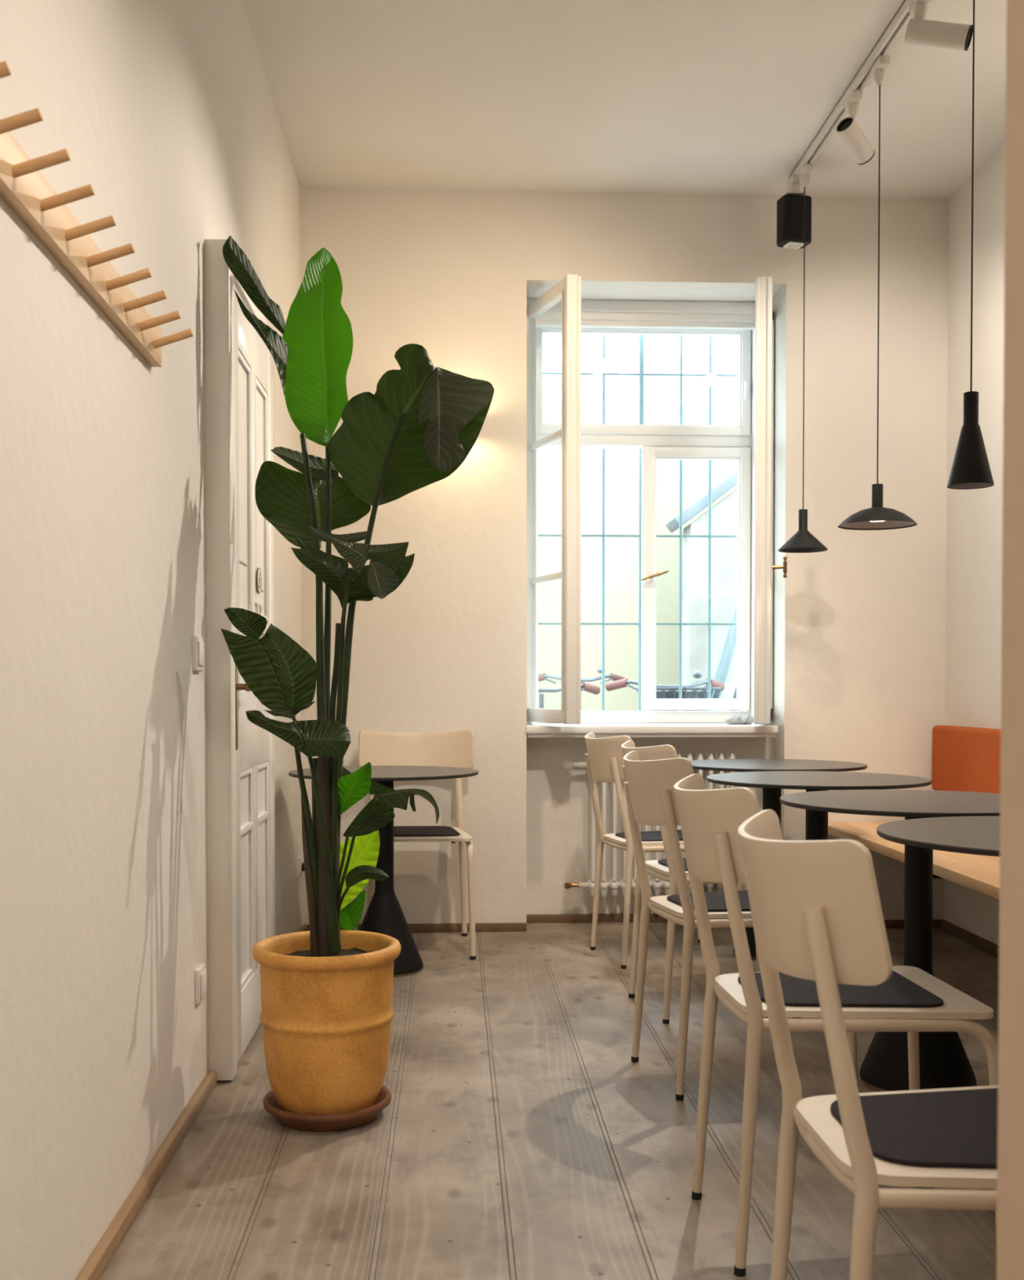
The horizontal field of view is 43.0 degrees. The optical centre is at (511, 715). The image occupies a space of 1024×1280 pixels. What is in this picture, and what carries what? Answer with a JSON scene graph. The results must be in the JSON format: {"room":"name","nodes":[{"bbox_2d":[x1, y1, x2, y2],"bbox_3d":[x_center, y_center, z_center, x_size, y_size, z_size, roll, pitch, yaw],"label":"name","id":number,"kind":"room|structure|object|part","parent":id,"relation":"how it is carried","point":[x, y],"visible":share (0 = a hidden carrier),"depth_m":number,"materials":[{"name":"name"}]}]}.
{"room":"cafe","nodes":[
{"label":"cafe","id":0,"kind":"room"},
{"bbox_2d":[0,0,302,1279],"bbox_3d":[-0.849,-0.557,1.302,0.300,3.120,9.500,0,1,-3],"label":"wall","id":1,"kind":"structure","parent":0,"point":[166,108],"depth_m":2.40,"materials":[{"name":"paint"}]},
{"bbox_2d":[0,61,193,367],"bbox_3d":[-0.678,-0.775,1.947,0.100,0.080,1.620,0,0,-3],"label":"coat rack","id":2,"kind":"object","parent":1,"relation":"attached to","point":[24,188],"visible":1,"depth_m":2.08,"materials":[{"name":"brown wood"}]},
{"bbox_2d":[74,1071,216,1279],"bbox_3d":[-0.627,1.012,-0.012,0.024,0.038,6.790,0,1,-3],"label":"baseboard","id":3,"kind":"structure","parent":1,"relation":"attached to","point":[101,1255],"depth_m":2.60,"materials":[{"name":"brown wood"}]},
{"bbox_2d":[192,635,204,671],"bbox_3d":[-0.778,-0.155,3.226,0.018,0.088,0.084,0,1,-3],"label":"light switch","id":4,"kind":"object","parent":1,"relation":"attached to","point":[197,641],"visible":1,"depth_m":3.20,"materials":[{"name":"white plastic"}]},
{"bbox_2d":[195,963,206,1004],"bbox_3d":[-0.778,0.670,3.253,0.018,0.088,0.084,0,1,-3],"label":"wall socket","id":5,"kind":"object","parent":1,"relation":"attached to","point":[200,971],"visible":1,"depth_m":3.23,"materials":[{"name":"white plastic"}]},
{"bbox_2d":[204,239,270,1080],"bbox_3d":[-0.785,-0.147,3.819,0.072,2.185,0.895,0,1,-3],"label":"trim","id":6,"kind":"structure","parent":1,"relation":"attached to","point":[220,281],"depth_m":3.38,"materials":[{"name":"paint"}]},
{"bbox_2d":[233,284,275,1063],"bbox_3d":[-0.757,-0.114,3.858,0.088,2.103,0.800,0,1,-3],"label":"door","id":7,"kind":"structure","parent":1,"relation":"in","point":[252,359],"depth_m":3.80,"materials":[{"name":"paint"}]},
{"bbox_3d":[-0.745,-0.041,3.506,0.008,0.265,0.032,0,1,-3],"label":"lock plate","id":8,"kind":"part","parent":7,"relation":"part of","materials":[{"name":"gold metal"}]},
{"bbox_3d":[-0.723,-0.079,3.550,0.048,0.026,0.112,0,1,-3],"label":"handle","id":9,"kind":"part","parent":7,"relation":"part of","materials":[{"name":"gold metal"}]},
{"bbox_3d":[-0.769,-0.128,3.858,0.010,1.775,0.570,0,1,-3],"label":"moulding","id":10,"kind":"part","parent":7,"relation":"part of","materials":[{"name":"white paint"}]},
{"bbox_2d":[297,855,302,879],"bbox_3d":[-0.871,0.621,5.341,0.018,0.088,0.084,0,1,-3],"label":"wall socket","id":11,"kind":"object","parent":1,"relation":"attached to","point":[300,860],"visible":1,"depth_m":5.31,"materials":[{"name":"white plastic"}]},
{"bbox_2d":[301,862,304,871],"bbox_3d":[-0.738,0.761,5.311,0.268,0.314,0.048,0,1,13],"label":"plug","id":12,"kind":"object","parent":11,"relation":"attached to","point":[302,864],"visible":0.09,"depth_m":5.33,"materials":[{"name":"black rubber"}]},
{"bbox_2d":[297,924,306,932],"bbox_3d":[-0.848,0.910,4.897,0.020,0.036,1.180,0,1,-3],"label":"baseboard","id":13,"kind":"structure","parent":1,"relation":"attached to","point":[304,927],"depth_m":5.41,"materials":[{"name":"brown wood"}]},
{"bbox_2d":[98,921,998,1279],"bbox_3d":[1.036,1.059,1.470,4.600,0.120,9.600,0,1,-3],"label":"floor","id":14,"kind":"structure","parent":0,"point":[519,1135],"depth_m":2.86,"materials":[{"name":"grey wood"}]},
{"bbox_2d":[262,1084,391,1131],"bbox_3d":[-0.444,0.940,3.134,0.307,0.050,0.307,0,1,-3],"label":"saucer","id":15,"kind":"object","parent":14,"relation":"on","point":[338,1122],"visible":0.54,"depth_m":3.02,"materials":[{"name":"ceramic"}]},
{"bbox_2d":[252,929,400,1114],"bbox_3d":[-0.444,0.749,3.130,0.354,0.407,0.354,0,1,-3],"label":"pot","id":16,"kind":"object","parent":15,"relation":"on","point":[326,1015],"depth_m":3.00,"materials":[{"name":"ceramic"}]},
{"bbox_2d":[220,235,493,1114],"bbox_3d":[-0.386,-0.161,3.270,0.695,2.220,0.693,0,1,-3],"label":"potted plant","id":17,"kind":"object","parent":14,"relation":"on","point":[326,1015],"visible":0.99,"depth_m":3.17,"materials":[{"name":"green plant"}]},
{"bbox_3d":[-0.484,0.388,3.130,0.047,0.401,0.020,0,1,-3],"label":"stem","id":18,"kind":"part","parent":17,"relation":"part of","materials":[{"name":"green plant"}]},
{"bbox_3d":[-0.453,0.277,3.139,0.040,0.620,0.039,0,1,-3],"label":"stem","id":19,"kind":"part","parent":17,"relation":"part of","materials":[{"name":"green plant"}]},
{"bbox_3d":[-0.442,0.337,3.156,0.048,0.500,0.047,0,1,-3],"label":"stem","id":20,"kind":"part","parent":17,"relation":"part of","materials":[{"name":"green plant"}]},
{"bbox_2d":[288,765,478,977],"bbox_3d":[-0.467,0.566,4.757,0.689,0.729,0.689,0,1,-3],"label":"round table","id":21,"kind":"object","parent":14,"relation":"on","point":[384,914],"visible":0.59,"depth_m":4.71,"materials":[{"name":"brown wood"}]},
{"bbox_2d":[351,729,475,959],"bbox_3d":[-0.387,0.492,5.198,0.476,0.860,0.559,0,1,-3],"label":"dining chair","id":22,"kind":"object","parent":14,"relation":"on","point":[448,748],"visible":0.59,"depth_m":5.39,"materials":[{"name":"beige paint"}]},
{"bbox_3d":[-0.580,0.523,5.390,0.047,0.766,0.088,0,1,9],"label":"leg","id":23,"kind":"part","parent":22,"relation":"part of","materials":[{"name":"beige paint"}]},
{"bbox_3d":[-0.396,0.149,5.407,0.476,0.183,0.125,0,1,-3],"label":"backrest","id":24,"kind":"part","parent":22,"relation":"part of","materials":[{"name":"beige paint"}]},
{"bbox_2d":[393,826,459,836],"bbox_3d":[-0.386,0.458,5.174,0.356,0.006,0.330,0,1,-3],"label":"seat pad","id":25,"kind":"object","parent":22,"relation":"on","point":[398,831],"visible":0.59,"depth_m":5.13,"materials":[{"name":"fabric"}]},
{"bbox_3d":[-0.385,0.468,5.159,0.449,0.012,0.440,0,1,-3],"label":"seat","id":26,"kind":"part","parent":22,"relation":"part of","materials":[{"name":"paint"}]},
{"bbox_3d":[-0.211,0.523,5.407,0.047,0.766,0.088,0,1,-14],"label":"leg","id":27,"kind":"part","parent":22,"relation":"part of","materials":[{"name":"beige paint"}]},
{"bbox_3d":[-0.185,0.693,5.152,0.031,0.436,0.442,0,1,-9],"label":"leg","id":28,"kind":"part","parent":22,"relation":"part of","materials":[{"name":"beige paint"}]},
{"bbox_2d":[584,732,742,968],"bbox_3d":[0.558,0.496,4.999,0.559,0.860,0.425,0,1,-15],"label":"dining chair","id":29,"kind":"object","parent":14,"relation":"on","point":[604,757],"visible":0.7,"depth_m":4.83,"materials":[{"name":"beige paint"}]},
{"bbox_3d":[0.322,0.529,5.107,0.088,0.766,0.042,-1,1,-25],"label":"leg","id":30,"kind":"part","parent":29,"relation":"part of","materials":[{"name":"beige paint"}]},
{"bbox_3d":[0.348,0.159,4.936,0.125,0.183,0.425,0,1,-15],"label":"backrest","id":31,"kind":"part","parent":29,"relation":"part of","materials":[{"name":"beige paint"}]},
{"bbox_3d":[0.395,0.490,4.955,0.034,0.021,0.319,0,1,-15],"label":"seat frame","id":32,"kind":"part","parent":29,"relation":"part of","materials":[{"name":"beige paint"}]},
{"bbox_3d":[0.407,0.536,4.788,0.088,0.766,0.042,0,1,-5],"label":"leg","id":33,"kind":"part","parent":29,"relation":"part of","materials":[{"name":"beige paint"}]},
{"bbox_3d":[0.595,0.471,5.008,0.440,0.012,0.401,0,1,-15],"label":"seat","id":34,"kind":"part","parent":29,"relation":"part of","materials":[{"name":"paint"}]},
{"bbox_2d":[614,830,683,841],"bbox_3d":[0.580,0.462,5.004,0.330,0.006,0.318,0,1,-15],"label":"seat pad","id":35,"kind":"object","parent":29,"relation":"on","point":[646,836],"visible":0.43,"depth_m":4.99,"materials":[{"name":"fabric"}]},
{"bbox_3d":[0.660,0.699,4.847,0.442,0.436,0.028,0,1,-10],"label":"leg","id":36,"kind":"part","parent":29,"relation":"part of","materials":[{"name":"beige paint"}]},
{"bbox_2d":[621,740,759,1024],"bbox_3d":[0.631,0.513,4.203,0.559,0.860,0.412,0,1,-13],"label":"dining chair","id":37,"kind":"object","parent":14,"relation":"on","point":[660,871],"visible":0.27,"depth_m":4.01,"materials":[{"name":"beige paint"}]},
{"bbox_3d":[0.401,0.545,4.317,0.088,0.766,0.041,0,1,-23],"label":"leg","id":38,"kind":"part","parent":37,"relation":"part of","materials":[{"name":"beige paint"}]},
{"bbox_3d":[0.419,0.175,4.149,0.125,0.183,0.412,0,1,-13],"label":"backrest","id":39,"kind":"part","parent":37,"relation":"part of","materials":[{"name":"beige paint"}]},
{"bbox_3d":[0.467,0.507,4.167,0.034,0.021,0.309,0,1,-13],"label":"seat frame","id":40,"kind":"part","parent":37,"relation":"part of","materials":[{"name":"beige paint"}]},
{"bbox_3d":[0.668,0.488,4.211,0.440,0.012,0.389,0,1,-13],"label":"seat","id":41,"kind":"part","parent":37,"relation":"part of","materials":[{"name":"paint"}]},
{"bbox_3d":[0.470,0.552,4.004,0.088,0.766,0.041,0,1,-2],"label":"leg","id":42,"kind":"part","parent":37,"relation":"part of","materials":[{"name":"beige paint"}]},
{"bbox_2d":[657,857,687,871],"bbox_3d":[0.654,0.478,4.207,0.330,0.006,0.308,0,1,-13],"label":"seat pad","id":43,"kind":"object","parent":37,"relation":"on","point":[663,861],"visible":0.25,"depth_m":4.21,"materials":[{"name":"fabric"}]},
{"bbox_3d":[0.725,0.716,4.052,0.442,0.436,0.027,0,1,-7],"label":"leg","id":44,"kind":"part","parent":37,"relation":"part of","materials":[{"name":"beige paint"}]},
{"bbox_3d":[0.650,0.709,4.388,0.442,0.436,0.027,0,1,-18],"label":"leg","id":45,"kind":"part","parent":37,"relation":"part of","materials":[{"name":"beige paint"}]},
{"bbox_2d":[622,751,857,1100],"bbox_3d":[0.574,0.528,3.464,0.559,0.860,0.412,0,1,-14],"label":"dining chair","id":46,"kind":"object","parent":14,"relation":"on","point":[650,796],"visible":0.68,"depth_m":3.30,"materials":[{"name":"beige paint"}]},
{"bbox_3d":[0.342,0.561,3.574,0.088,0.766,0.041,-1,1,-24],"label":"leg","id":47,"kind":"part","parent":46,"relation":"part of","materials":[{"name":"beige paint"}]},
{"bbox_3d":[0.363,0.191,3.406,0.125,0.183,0.412,0,1,-14],"label":"backrest","id":48,"kind":"part","parent":46,"relation":"part of","materials":[{"name":"beige paint"}]},
{"bbox_3d":[0.410,0.522,3.425,0.034,0.021,0.309,0,1,-14],"label":"seat frame","id":49,"kind":"part","parent":46,"relation":"part of","materials":[{"name":"beige paint"}]},
{"bbox_3d":[0.417,0.568,3.263,0.088,0.766,0.041,0,1,-3],"label":"leg","id":50,"kind":"part","parent":46,"relation":"part of","materials":[{"name":"beige paint"}]},
{"bbox_3d":[0.611,0.503,3.473,0.440,0.012,0.389,0,1,-14],"label":"seat","id":51,"kind":"part","parent":46,"relation":"part of","materials":[{"name":"paint"}]},
{"bbox_2d":[666,889,751,911],"bbox_3d":[0.597,0.494,3.469,0.330,0.006,0.308,0,1,-14],"label":"seat pad","id":52,"kind":"object","parent":46,"relation":"on","point":[715,901],"visible":0.29,"depth_m":3.45,"materials":[{"name":"fabric"}]},
{"bbox_3d":[0.671,0.731,3.312,0.440,0.436,0.061,0,1,-14],"label":"leg","id":53,"kind":"part","parent":46,"relation":"part of","materials":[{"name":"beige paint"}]},
{"bbox_2d":[689,758,866,959],"bbox_3d":[1.005,0.555,5.032,0.710,0.740,0.710,0,1,-3],"label":"round table","id":54,"kind":"object","parent":14,"relation":"on","point":[771,797],"visible":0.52,"depth_m":4.97,"materials":[{"name":"brown wood"}]},
{"bbox_2d":[706,770,931,840],"bbox_3d":[0.991,0.572,4.231,0.710,0.740,0.710,0,1,-3],"label":"round table","id":55,"kind":"object","parent":14,"relation":"on","point":[816,821],"visible":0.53,"depth_m":4.16,"materials":[{"name":"brown wood"}]},
{"bbox_2d":[673,773,998,1276],"bbox_3d":[0.586,0.549,2.464,0.559,0.860,0.412,0,1,-5],"label":"dining chair","id":56,"kind":"object","parent":14,"relation":"on","point":[710,820],"visible":0.79,"depth_m":2.30,"materials":[{"name":"beige paint"}]},
{"bbox_3d":[0.374,0.581,2.609,0.088,0.766,0.041,0,1,-15],"label":"leg","id":57,"kind":"part","parent":56,"relation":"part of","materials":[{"name":"beige paint"}]},
{"bbox_3d":[0.369,0.211,2.440,0.125,0.183,0.412,0,1,-5],"label":"backrest","id":58,"kind":"part","parent":56,"relation":"part of","materials":[{"name":"beige paint"}]},
{"bbox_3d":[0.418,0.543,2.451,0.034,0.021,0.309,0,1,-5],"label":"seat frame","id":59,"kind":"part","parent":56,"relation":"part of","materials":[{"name":"beige paint"}]},
{"bbox_3d":[0.399,0.588,2.290,0.088,0.766,0.041,0,1,6],"label":"leg","id":60,"kind":"part","parent":56,"relation":"part of","materials":[{"name":"beige paint"}]},
{"bbox_2d":[737,970,943,1007],"bbox_3d":[0.609,0.515,2.466,0.330,0.006,0.308,0,1,-5],"label":"seat pad","id":61,"kind":"object","parent":56,"relation":"on","point":[897,991],"visible":0.56,"depth_m":2.40,"materials":[{"name":"fabric"}]},
{"bbox_3d":[0.624,0.524,2.467,0.440,0.012,0.389,0,1,-5],"label":"seat","id":62,"kind":"part","parent":56,"relation":"part of","materials":[{"name":"paint"}]},
{"bbox_3d":[0.657,0.752,2.299,0.440,0.436,0.061,0,1,-5],"label":"leg","id":63,"kind":"part","parent":56,"relation":"part of","materials":[{"name":"beige paint"}]},
{"bbox_3d":[0.630,0.745,2.645,0.442,0.436,0.027,0,1,-10],"label":"leg","id":64,"kind":"part","parent":56,"relation":"part of","materials":[{"name":"beige paint"}]},
{"bbox_2d":[737,808,997,1279],"bbox_3d":[0.573,0.566,1.679,0.559,0.860,0.412,0,1,-3],"label":"dining chair","id":65,"kind":"object","parent":14,"relation":"on","point":[816,913],"visible":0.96,"depth_m":1.52,"materials":[{"name":"paint"}]},
{"bbox_3d":[0.365,0.598,1.829,0.088,0.766,0.041,0,1,-13],"label":"leg","id":66,"kind":"part","parent":65,"relation":"part of","materials":[{"name":"beige paint"}]},
{"bbox_3d":[0.356,0.228,1.661,0.125,0.183,0.412,0,1,-3],"label":"backrest","id":67,"kind":"part","parent":65,"relation":"part of","materials":[{"name":"beige paint"}]},
{"bbox_3d":[0.405,0.559,1.670,0.034,0.021,0.309,0,1,-3],"label":"seat frame","id":68,"kind":"part","parent":65,"relation":"part of","materials":[{"name":"beige paint"}]},
{"bbox_3d":[0.382,0.604,1.509,0.088,0.766,0.041,0,1,7],"label":"leg","id":69,"kind":"part","parent":65,"relation":"part of","materials":[{"name":"beige paint"}]},
{"bbox_3d":[0.611,0.541,1.681,0.440,0.012,0.389,0,1,-3],"label":"seat","id":70,"kind":"part","parent":65,"relation":"part of","materials":[{"name":"paint"}]},
{"bbox_2d":[830,1088,997,1168],"bbox_3d":[0.596,0.531,1.680,0.330,0.006,0.308,0,1,-3],"label":"seat pad","id":71,"kind":"object","parent":65,"relation":"on","point":[958,1128],"visible":0.66,"depth_m":1.67,"materials":[{"name":"fabric"}]},
{"bbox_3d":[0.640,0.769,1.514,0.442,0.436,0.027,0,1,2],"label":"leg","id":72,"kind":"part","parent":65,"relation":"part of","materials":[{"name":"beige paint"}]},
{"bbox_2d":[779,789,999,1091],"bbox_3d":[1.060,0.589,3.394,0.710,0.740,0.710,0,1,-3],"label":"round table","id":73,"kind":"object","parent":14,"relation":"on","point":[944,1062],"visible":0.74,"depth_m":3.33,"materials":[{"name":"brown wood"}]},
{"bbox_2d":[876,816,999,1189],"bbox_3d":[1.100,0.605,2.615,0.710,0.740,0.710,0,1,-3],"label":"round table","id":74,"kind":"object","parent":14,"relation":"on","point":[975,835],"visible":0.53,"depth_m":2.61,"materials":[{"name":"laminate"}]},
{"bbox_2d":[299,187,948,924],"bbox_3d":[0.476,-0.652,5.815,2.750,3.120,0.600,0,1,-3],"label":"wall","id":75,"kind":"structure","parent":0,"point":[859,636],"depth_m":5.52,"materials":[{"name":"paint"}]},
{"bbox_2d":[302,922,526,932],"bbox_3d":[-0.411,0.897,5.499,0.947,0.036,0.016,0,1,-3],"label":"baseboard","id":76,"kind":"structure","parent":75,"relation":"attached to","point":[491,926],"depth_m":5.50,"materials":[{"name":"brown wood"}]},
{"bbox_2d":[526,913,728,922],"bbox_3d":[0.605,0.892,5.745,1.105,0.036,0.016,0,1,-3],"label":"baseboard","id":77,"kind":"structure","parent":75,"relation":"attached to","point":[602,917],"depth_m":5.72,"materials":[{"name":"brown wood"}]},
{"bbox_2d":[563,752,737,897],"bbox_3d":[0.604,0.474,5.664,0.769,0.625,0.128,0,1,-3],"label":"radiator","id":78,"kind":"object","parent":75,"relation":"attached to","point":[655,884],"visible":0.34,"depth_m":5.62,"materials":[{"name":"white metal"}]},
{"bbox_2d":[525,274,786,737],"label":"window","id":79,"kind":"structure","parent":75,"relation":"in","point":[561,309],"depth_m":5.75,"materials":[{"name":"paint"}]},
{"bbox_3d":[0.106,-0.643,6.323,0.040,1.220,0.470,0,1,1],"label":"open sash","id":80,"kind":"part","parent":79,"relation":"part of","materials":[{"name":"paint"}]},
{"bbox_3d":[0.599,-0.906,6.070,1.065,1.882,0.070,0,1,-3],"label":"frame","id":81,"kind":"part","parent":79,"relation":"part of","materials":[{"name":"paint"}]},
{"bbox_3d":[0.600,-1.562,6.029,1.018,0.520,0.045,0,1,-3],"label":"sash","id":82,"kind":"part","parent":79,"relation":"part of","materials":[{"name":"glass"}]},
{"bbox_3d":[0.598,0.061,5.834,1.109,0.050,0.622,0,1,-3],"label":"sill","id":83,"kind":"part","parent":79,"relation":"part of","materials":[{"name":"paint"}]},
{"bbox_3d":[0.655,-0.645,5.985,0.130,0.049,0.052,0,1,-3],"label":"handle","id":84,"kind":"part","parent":79,"relation":"part of","materials":[{"name":"gold metal"}]},
{"bbox_3d":[0.854,-0.637,6.049,0.510,1.220,0.057,0,1,-3],"label":"closed sash","id":85,"kind":"part","parent":79,"relation":"part of","materials":[{"name":"paint"}]},
{"bbox_2d":[724,714,753,724],"bbox_3d":[1.009,0.015,5.743,0.123,0.046,0.102,0,1,19],"label":"cleaning cloth","id":86,"kind":"object","parent":79,"relation":"on","point":[744,719],"visible":0.99,"depth_m":5.71,"materials":[{"name":"white fabric"}]},
{"bbox_3d":[1.056,-0.601,5.308,0.012,0.140,0.044,0,1,13],"label":"handle plate","id":87,"kind":"part","parent":79,"relation":"part of","materials":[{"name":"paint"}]},
{"bbox_3d":[1.083,-0.606,5.302,0.079,0.090,0.018,0,1,13],"label":"casement handle","id":88,"kind":"part","parent":79,"relation":"part of","materials":[{"name":"gold metal"}]},
{"bbox_2d":[883,919,942,928],"bbox_3d":[1.514,0.895,5.585,0.698,0.036,0.016,0,1,-3],"label":"baseboard","id":89,"kind":"structure","parent":75,"relation":"attached to","point":[897,923],"depth_m":5.58,"materials":[{"name":"brown wood"}]},
{"bbox_3d":[0.419,0.797,6.343,5.400,1.400,0.400,0,1,-3],"label":"wall","id":90,"kind":"structure","parent":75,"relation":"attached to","visible":0},
{"bbox_2d":[656,460,737,698],"bbox_3d":[0.894,-0.659,6.304,0.390,1.148,0.026,0,1,-3],"label":"window grille","id":91,"kind":"object","parent":90,"relation":"in","point":[708,536],"depth_m":6.30,"materials":[{"name":"paint"}]},
{"bbox_2d":[242,0,1006,198],"bbox_3d":[1.036,-2.195,1.402,4.600,0.150,9.600,0,1,-3],"label":"ceiling","id":92,"kind":"structure","parent":0,"point":[722,97],"depth_m":4.55,"materials":[{"name":"paint"}]},
{"bbox_2d":[788,0,913,180],"bbox_3d":[1.247,-2.138,3.117,0.038,0.036,4.405,0,1,-3],"label":"track","id":93,"kind":"object","parent":92,"relation":"attached to","point":[900,20],"visible":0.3,"depth_m":4.41,"materials":[{"name":"metal"}]},
{"bbox_2d":[776,173,811,248],"bbox_3d":[1.140,-2.035,5.255,0.125,0.271,0.104,0,1,-15],"label":"speaker","id":94,"kind":"object","parent":93,"relation":"hanging from","point":[790,206],"visible":0.98,"depth_m":5.21},
{"bbox_2d":[777,163,827,552],"bbox_3d":[1.158,-1.413,5.158,0.193,1.510,0.193,0,1,-3],"label":"pendant lamp","id":95,"kind":"object","parent":93,"relation":"hanging from","point":[802,541],"visible":1,"depth_m":5.15,"materials":[{"name":"metal"}]},
{"bbox_3d":[1.158,-0.740,5.172,0.193,0.162,0.193,0,1,-3],"label":"lamp shade","id":96,"kind":"part","parent":95,"relation":"part of","materials":[{"name":"black metal"}]},
{"bbox_3d":[1.158,-1.457,5.157,0.004,1.273,0.004,0,1,20],"label":"cord","id":97,"kind":"part","parent":95,"relation":"part of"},
{"bbox_2d":[835,88,874,164],"bbox_3d":[1.196,-2.046,4.529,0.089,0.218,0.172,1,2,38],"label":"track spotlight","id":98,"kind":"object","parent":93,"relation":"attached to","point":[847,129],"visible":1,"depth_m":4.50,"materials":[{"name":"paint"}]},
{"bbox_2d":[837,55,916,530],"bbox_3d":[1.210,-1.390,4.290,0.254,1.520,0.254,0,1,-3],"label":"pendant lamp","id":99,"kind":"object","parent":93,"relation":"hanging from","point":[877,517],"visible":1,"depth_m":4.28,"materials":[{"name":"metal"}]},
{"bbox_3d":[1.210,-0.698,4.304,0.254,0.136,0.254,0,1,-3],"label":"lamp shade","id":100,"kind":"part","parent":99,"relation":"part of","materials":[{"name":"black metal"}]},
{"bbox_3d":[1.210,-1.421,4.289,0.004,1.309,0.004,-1,1,-25],"label":"cord","id":101,"kind":"part","parent":99,"relation":"part of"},
{"bbox_2d":[904,0,972,51],"bbox_3d":[1.261,-2.051,3.844,0.194,0.180,0.102,1,1,25],"label":"track spotlight","id":102,"kind":"object","parent":93,"relation":"attached to","point":[919,31],"visible":0.96,"depth_m":3.84,"materials":[{"name":"paint"}]},
{"bbox_2d":[946,0,993,489],"bbox_3d":[1.240,-1.378,3.501,0.120,1.512,0.120,0,1,-3],"label":"pendant lamp","id":103,"kind":"object","parent":93,"relation":"hanging from","point":[970,469],"visible":1,"depth_m":3.49,"materials":[{"name":"metal"}]},
{"bbox_3d":[1.240,-0.747,3.514,0.120,0.251,0.120,0,1,-3],"label":"lamp shade","id":104,"kind":"part","parent":103,"relation":"part of","materials":[{"name":"black metal"}]},
{"bbox_3d":[1.240,-1.466,3.499,0.004,1.186,0.004,-1,1,-25],"label":"cord","id":105,"kind":"part","parent":103,"relation":"part of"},
{"bbox_2d":[943,142,1004,945],"bbox_3d":[2.099,-0.606,3.635,0.300,3.120,5.100,0,1,-3],"label":"wall","id":106,"kind":"structure","parent":0,"point":[974,517],"depth_m":5.25,"materials":[{"name":"paint"}]},
{"bbox_2d":[827,821,999,899],"bbox_3d":[1.684,0.600,3.364,0.553,0.200,4.445,0,1,-3],"label":"bench","id":107,"kind":"object","parent":106,"relation":"attached to","point":[978,873],"visible":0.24,"depth_m":4.34,"materials":[{"name":"brown wood"}]},
{"bbox_2d":[931,724,1000,793],"bbox_3d":[1.852,0.193,4.893,0.080,0.280,1.300,0,1,-3],"label":"cushion","id":108,"kind":"object","parent":106,"relation":"attached to","point":[964,758],"visible":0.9,"depth_m":5.17,"materials":[{"name":"orange fabric"}]},
{"bbox_2d":[941,919,999,955],"bbox_3d":[1.955,0.942,3.361,0.016,0.036,4.500,0,1,-3],"label":"baseboard","id":109,"kind":"structure","parent":106,"relation":"attached to","point":[978,940],"depth_m":5.27,"materials":[{"name":"brown wood"}]},
{"bbox_2d":[995,0,1023,1279],"bbox_3d":[1.724,-0.549,0.926,2.672,3.120,0.280,0,1,-3],"label":"wall partition","id":110,"kind":"structure","parent":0,"point":[1010,1161],"depth_m":1.00,"materials":[{"name":"beige paint"}]},
{"label":"outside","id":111,"kind":"structure","parent":0,"visible":0},
{"bbox_3d":[0.364,1.231,14.309,18.000,0.200,15.500,0,1,-3],"label":"ground","id":112,"kind":"structure","parent":111,"visible":0},
{"bbox_2d":[537,681,599,708],"bbox_3d":[0.100,0.514,7.608,0.664,1.510,1.631,0,1,-21],"label":"bicycle","id":113,"kind":"object","parent":112,"relation":"on","point":[585,686],"visible":0.09,"depth_m":7.32,"materials":[{"name":"black metal"}]},
{"bbox_2d":[537,666,624,711],"bbox_3d":[0.407,0.440,9.472,0.664,1.580,1.631,0,1,-21],"label":"bicycle","id":114,"kind":"object","parent":112,"relation":"on","point":[542,677],"visible":0.16,"depth_m":9.18,"materials":[{"name":"black metal"}]},
{"bbox_2d":[537,402,737,711],"bbox_3d":[0.538,-0.522,10.376,18.000,3.870,0.300,0,1,-3],"label":"wall","id":115,"kind":"structure","parent":112,"relation":"on","point":[621,464],"depth_m":10.22,"materials":[{"name":"white paint"}]},
{"bbox_2d":[580,448,643,711],"bbox_3d":[0.483,-0.657,6.285,0.302,1.264,0.026,0,1,-3],"label":"window grille","id":116,"kind":"object","parent":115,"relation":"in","point":[602,535],"depth_m":6.28,"materials":[{"name":"paint"}]},
{"bbox_2d":[581,334,737,425],"bbox_3d":[0.712,-1.619,6.276,0.756,0.427,0.026,0,1,-3],"label":"window grille","id":117,"kind":"object","parent":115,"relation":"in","point":[641,374],"depth_m":6.27,"materials":[{"name":"paint"}]},
{"bbox_2d":[604,671,724,711],"bbox_3d":[0.917,0.502,7.669,0.670,1.530,1.648,0,1,12],"label":"bicycle","id":118,"kind":"object","parent":112,"relation":"on","point":[717,686],"visible":0.26,"depth_m":7.09,"materials":[{"name":"black metal"}]},
{"bbox_2d":[635,687,721,711],"bbox_3d":[0.913,-0.059,7.118,0.469,0.196,0.364,0,1,-5],"label":"basket","id":119,"kind":"object","parent":118,"relation":"on","point":[672,694],"depth_m":6.97,"materials":[{"name":"grey wicker"}]},
{"bbox_2d":[665,470,744,711],"bbox_3d":[2.392,-1.016,9.086,2.593,4.512,0.400,0,1,-3],"label":"building","id":120,"kind":"structure","parent":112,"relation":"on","point":[723,513],"depth_m":8.91,"materials":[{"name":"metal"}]},
{"bbox_2d":[711,606,736,711],"bbox_3d":[1.287,0.048,8.576,0.785,2.464,0.120,0,1,-9],"label":"wooden plank","id":121,"kind":"object","parent":112,"relation":"on","point":[731,641],"visible":0.02,"depth_m":8.54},
{"bbox_2d":[728,686,740,711],"bbox_3d":[1.447,0.047,8.584,0.785,2.464,0.120,0,1,-9],"label":"wooden plank","id":122,"kind":"object","parent":112,"relation":"on","point":[735,692],"visible":0.02,"depth_m":8.61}
]}

